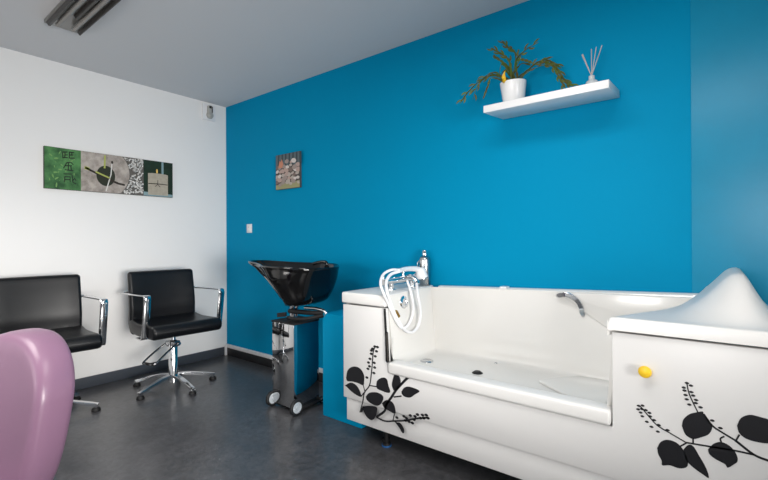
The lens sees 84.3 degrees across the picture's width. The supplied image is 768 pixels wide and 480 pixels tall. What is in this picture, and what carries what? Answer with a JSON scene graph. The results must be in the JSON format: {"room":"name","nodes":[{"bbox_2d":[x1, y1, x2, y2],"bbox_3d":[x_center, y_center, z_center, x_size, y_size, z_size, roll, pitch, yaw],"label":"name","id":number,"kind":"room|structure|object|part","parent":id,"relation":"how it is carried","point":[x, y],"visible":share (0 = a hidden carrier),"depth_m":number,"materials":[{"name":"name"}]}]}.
{"room":"hair salon","nodes":[
{"label":"hair salon","id":0,"kind":"room"},
{"bbox_2d":[0,47,226,378],"bbox_3d":[-2.789,-0.088,2.847,0.100,2.500,3.950,0,0,38],"label":"wall","id":1,"kind":"structure","parent":0,"point":[100,238],"depth_m":3.46,"materials":[{"name":"white paint"}]},
{"bbox_2d":[43,146,172,197],"bbox_3d":[-2.211,-0.537,3.483,0.029,0.311,0.934,0,0,38],"label":"print","id":2,"kind":"object","parent":1,"relation":"attached to","point":[63,169],"visible":1,"depth_m":3.41,"materials":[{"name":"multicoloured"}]},
{"bbox_2d":[75,347,224,390],"bbox_3d":[-2.739,1.119,2.810,0.014,0.085,3.750,0,0,38],"label":"baseboard","id":3,"kind":"structure","parent":1,"relation":"attached to","point":[90,381],"depth_m":3.63,"materials":[{"name":"grey"}]},
{"bbox_2d":[202,103,214,121],"bbox_3d":[-1.696,-1.244,4.128,0.052,0.154,0.130,0,0,38],"label":"wall sensor","id":4,"kind":"object","parent":1,"relation":"attached to","point":[208,111],"visible":1,"depth_m":4.11,"materials":[{"name":"white plastic"}]},
{"bbox_2d":[0,0,527,106],"bbox_3d":[-0.550,-1.402,1.093,5.800,0.100,3.950,0,0,38],"label":"ceiling","id":5,"kind":"structure","parent":0,"point":[224,53],"depth_m":2.81,"materials":[{"name":"white paint"}]},
{"bbox_2d":[44,0,120,35],"bbox_3d":[-1.398,-1.318,2.168,1.560,0.054,0.180,0,0,38],"label":"ceiling light","id":6,"kind":"object","parent":5,"relation":"attached to","point":[77,16],"visible":1,"depth_m":2.44,"materials":[{"name":"silver metal"}]},
{"bbox_3d":[-1.446,-1.308,2.107,1.520,0.033,0.012,0,0,38],"label":"louvre rail","id":7,"kind":"part","parent":6,"relation":"part of","materials":[{"name":"grey metal"}]},
{"bbox_3d":[-1.311,-1.308,2.100,1.300,0.033,0.014,0,0,38],"label":"louvre rail","id":8,"kind":"part","parent":6,"relation":"part of","materials":[{"name":"grey metal"}]},
{"bbox_3d":[-1.349,-1.308,2.230,1.520,0.033,0.006,0,0,38],"label":"louvre rail","id":9,"kind":"part","parent":6,"relation":"part of","materials":[{"name":"grey metal"}]},
{"bbox_2d":[53,355,521,479],"bbox_3d":[-0.538,1.198,1.090,5.800,0.100,3.950,0,0,38],"label":"floor","id":10,"kind":"structure","parent":0,"point":[227,430],"depth_m":2.44,"materials":[{"name":"grey tile"}]},
{"bbox_2d":[0,328,74,479],"bbox_3d":[-1.358,0.739,1.328,0.470,0.826,0.569,0,0,18],"label":"chair","id":11,"kind":"object","parent":10,"relation":"on","point":[37,371],"visible":1,"depth_m":1.41,"materials":[{"name":"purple plastic"}]},
{"bbox_2d":[0,274,107,411],"bbox_3d":[-2.234,0.704,2.768,0.615,0.909,0.621,0,0,41],"label":"salon chair","id":12,"kind":"object","parent":10,"relation":"on","point":[51,302],"visible":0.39,"depth_m":2.88,"materials":[{"name":"black leather"}]},
{"bbox_3d":[-2.375,0.492,2.905,0.149,0.483,0.505,0,0,41],"label":"backrest","id":13,"kind":"part","parent":12,"relation":"part of","materials":[{"name":"black leather"}]},
{"bbox_3d":[-2.193,0.671,2.747,0.505,0.112,0.511,0,0,41],"label":"seat","id":14,"kind":"part","parent":12,"relation":"part of","materials":[{"name":"black leather"}]},
{"bbox_3d":[-2.074,1.099,2.832,0.290,0.079,0.045,0,0,-18],"label":"leg","id":15,"kind":"part","parent":12,"relation":"part of","materials":[{"name":"silver metal"}]},
{"bbox_3d":[-2.049,0.557,2.988,0.497,0.326,0.046,0,0,41],"label":"armrest","id":16,"kind":"part","parent":12,"relation":"part of","materials":[{"name":"silver metal"}]},
{"bbox_2d":[120,269,224,400],"bbox_3d":[-1.648,0.702,3.345,0.598,0.909,0.616,0,0,41],"label":"salon chair","id":17,"kind":"object","parent":10,"relation":"on","point":[161,303],"visible":1,"depth_m":3.34,"materials":[{"name":"black leather"}]},
{"bbox_3d":[-1.849,0.556,3.146,0.497,0.326,0.046,0,0,41],"label":"armrest","id":18,"kind":"part","parent":17,"relation":"part of","materials":[{"name":"silver metal"}]},
{"bbox_3d":[-1.832,1.098,3.362,0.290,0.079,0.045,0,0,2],"label":"leg","id":19,"kind":"part","parent":17,"relation":"part of","materials":[{"name":"silver metal"}]},
{"bbox_3d":[-1.724,1.097,3.201,0.045,0.079,0.290,0,0,20],"label":"leg","id":20,"kind":"part","parent":17,"relation":"part of","materials":[{"name":"silver metal"}]},
{"bbox_3d":[-1.812,0.490,3.480,0.149,0.483,0.505,0,0,41],"label":"backrest","id":21,"kind":"part","parent":17,"relation":"part of","materials":[{"name":"black leather"}]},
{"bbox_3d":[-1.629,0.669,3.322,0.505,0.112,0.511,0,0,41],"label":"seat","id":22,"kind":"part","parent":17,"relation":"part of","materials":[{"name":"black leather"}]},
{"bbox_3d":[-1.537,1.096,3.254,0.291,0.079,0.045,0,0,38],"label":"leg","id":23,"kind":"part","parent":17,"relation":"part of","materials":[{"name":"silver metal"}]},
{"bbox_3d":[-1.530,1.097,3.448,0.290,0.079,0.045,0,0,-34],"label":"leg","id":24,"kind":"part","parent":17,"relation":"part of","materials":[{"name":"silver metal"}]},
{"bbox_3d":[-1.486,0.555,3.563,0.497,0.326,0.046,0,0,41],"label":"armrest","id":25,"kind":"part","parent":17,"relation":"part of","materials":[{"name":"silver metal"}]},
{"bbox_2d":[248,260,338,415],"bbox_3d":[-0.679,0.647,3.021,0.807,1.008,0.498,0,0,38],"label":"basin","id":26,"kind":"object","parent":10,"relation":"on","point":[295,338],"visible":0.98,"depth_m":2.86,"materials":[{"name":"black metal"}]},
{"bbox_3d":[-0.727,0.532,3.020,0.073,0.040,0.012,0,0,22],"label":"tilt lever","id":27,"kind":"part","parent":26,"relation":"part of","materials":[{"name":"black plastic"}]},
{"bbox_3d":[-0.637,0.494,2.988,0.092,0.125,0.070,0,0,38],"label":"post","id":28,"kind":"part","parent":26,"relation":"part of","materials":[{"name":"silver metal"}]},
{"bbox_3d":[-0.617,0.560,2.962,0.238,0.012,0.233,0,0,38],"label":"plate","id":29,"kind":"part","parent":26,"relation":"part of","materials":[{"name":"black plastic"}]},
{"bbox_3d":[-0.595,1.127,2.972,0.248,0.012,0.245,0,0,38],"label":"plate","id":30,"kind":"part","parent":26,"relation":"part of","materials":[{"name":"black rubber"}]},
{"bbox_3d":[-0.541,0.507,2.852,0.334,0.082,0.086,0,0,34],"label":"push handle","id":31,"kind":"part","parent":26,"relation":"part of","materials":[{"name":"black plastic"}]},
{"bbox_3d":[-0.452,0.475,2.825,0.206,0.059,0.023,0,0,35],"label":"handle","id":32,"kind":"part","parent":26,"relation":"part of","materials":[{"name":"silver metal"}]},
{"bbox_2d":[323,309,365,428],"bbox_3d":[-0.129,0.812,2.857,0.339,0.672,0.460,0,0,38],"label":"wall ledge","id":33,"kind":"object","parent":10,"relation":"on","point":[334,400],"visible":0.34,"depth_m":2.71,"materials":[{"name":"teal paint"}]},
{"bbox_2d":[342,266,767,479],"bbox_3d":[0.790,0.632,2.014,2.161,1.019,0.651,0,0,38],"label":"bathtub","id":34,"kind":"object","parent":10,"relation":"on","point":[521,383],"visible":1,"depth_m":1.86,"materials":[{"name":"white plastic"}]},
{"bbox_3d":[0.017,0.562,2.239,0.026,0.160,0.006,0,0,38],"label":"hinge plate","id":35,"kind":"part","parent":34,"relation":"part of","materials":[{"name":"silver metal"}]},
{"bbox_2d":[382,268,419,290],"bbox_3d":[0.136,0.235,2.554,0.136,0.128,0.380,0,0,38],"label":"mixer tap","id":36,"kind":"object","parent":34,"relation":"on","point":[414,278],"depth_m":2.53,"materials":[{"name":"silver metal"}]},
{"bbox_2d":[417,250,430,285],"bbox_3d":[0.260,0.180,2.777,0.088,0.230,0.074,0,0,4],"label":"dispenser bottle","id":37,"kind":"object","parent":34,"relation":"on","point":[424,260],"visible":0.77,"depth_m":2.75,"materials":[{"name":"silver metal"}]},
{"bbox_3d":[0.457,0.672,1.941,1.053,0.061,0.082,0,0,38],"label":"door sill","id":38,"kind":"part","parent":34,"relation":"part of","materials":[{"name":"white plastic"}]},
{"bbox_2d":[389,287,695,406],"bbox_3d":[0.691,0.468,2.100,1.407,0.441,0.538,0,0,38],"label":"basin","id":39,"kind":"object","parent":34,"relation":"in","point":[551,342],"depth_m":2.28,"materials":[{"name":"white ceramic"}]},
{"bbox_3d":[0.961,0.330,2.191,0.142,0.120,0.046,0,0,38],"label":"grab handle","id":40,"kind":"part","parent":34,"relation":"part of","materials":[{"name":"silver metal"}]},
{"bbox_3d":[1.163,0.388,2.041,0.639,0.263,0.039,0,0,38],"label":"backrest","id":41,"kind":"part","parent":34,"relation":"part of","materials":[{"name":"white plastic"}]},
{"bbox_3d":[0.931,0.469,1.513,0.043,0.043,0.034,0,0,38],"label":"knob","id":42,"kind":"part","parent":34,"relation":"part of","materials":[{"name":"yellow plastic"}]},
{"bbox_2d":[226,0,691,367],"bbox_3d":[0.681,-0.106,2.577,5.700,2.500,0.100,0,0,38],"label":"wall","id":43,"kind":"structure","parent":0,"point":[595,195],"depth_m":2.59,"materials":[{"name":"teal paint"}]},
{"bbox_2d":[247,224,251,232],"bbox_3d":[-1.285,-0.110,4.041,0.080,0.084,0.012,0,0,38],"label":"light switch","id":44,"kind":"object","parent":43,"relation":"attached to","point":[249,226],"visible":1,"depth_m":4.03,"materials":[{"name":"white plastic"}]},
{"bbox_2d":[225,344,322,372],"bbox_3d":[-0.729,1.057,3.606,2.200,0.034,0.020,0,0,38],"label":"trim","id":45,"kind":"structure","parent":43,"relation":"attached to","point":[249,351],"depth_m":4.00,"materials":[{"name":"white"}]},
{"bbox_2d":[227,348,322,382],"bbox_3d":[-0.721,1.113,3.604,2.186,0.078,0.014,0,0,38],"label":"baseboard","id":46,"kind":"structure","parent":43,"relation":"attached to","point":[260,360],"depth_m":4.00,"materials":[{"name":"black"}]},
{"bbox_2d":[276,151,301,189],"bbox_3d":[-0.821,-0.597,3.670,0.340,0.305,0.025,0,0,38],"label":"print","id":47,"kind":"object","parent":43,"relation":"attached to","point":[288,166],"visible":1,"depth_m":3.66,"materials":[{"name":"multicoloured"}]},
{"bbox_2d":[484,79,618,118],"bbox_3d":[0.857,-0.717,2.204,0.607,0.062,0.267,0,0,38],"label":"wall shelf","id":48,"kind":"object","parent":43,"relation":"attached to","point":[603,90],"visible":1,"depth_m":2.13,"materials":[{"name":"white wood"}]},
{"bbox_2d":[456,38,578,103],"bbox_3d":[0.707,-0.931,2.313,0.655,0.404,0.170,0,0,42],"label":"potted plant","id":49,"kind":"object","parent":48,"relation":"on","point":[513,88],"visible":0.99,"depth_m":2.29,"materials":[{"name":"green plant"}]},
{"bbox_3d":[0.714,-0.803,2.337,0.140,0.128,0.140,0,5,38],"label":"pot","id":50,"kind":"part","parent":49,"relation":"part of","materials":[{"name":"white ceramic"}]},
{"bbox_2d":[582,45,601,83],"bbox_3d":[1.018,-0.839,2.079,0.091,0.204,0.073,0,0,24],"label":"reed diffuser","id":51,"kind":"object","parent":48,"relation":"on","point":[592,79],"visible":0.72,"depth_m":2.07,"materials":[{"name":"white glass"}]},
{"bbox_2d":[586,75,597,83],"bbox_3d":[1.021,-0.772,2.084,0.056,0.066,0.056,0,5,38],"label":"glass bottle","id":52,"kind":"object","parent":51,"relation":"attached to","point":[592,79],"depth_m":2.07,"materials":[{"name":"white"}]},
{"bbox_2d":[690,0,767,347],"bbox_3d":[2.112,-0.115,1.392,1.785,2.500,0.006,0,0,38],"label":"wall","id":53,"kind":"structure","parent":43,"relation":"attached to","point":[729,38],"depth_m":1.86,"materials":[{"name":"blue paint"}]}
]}

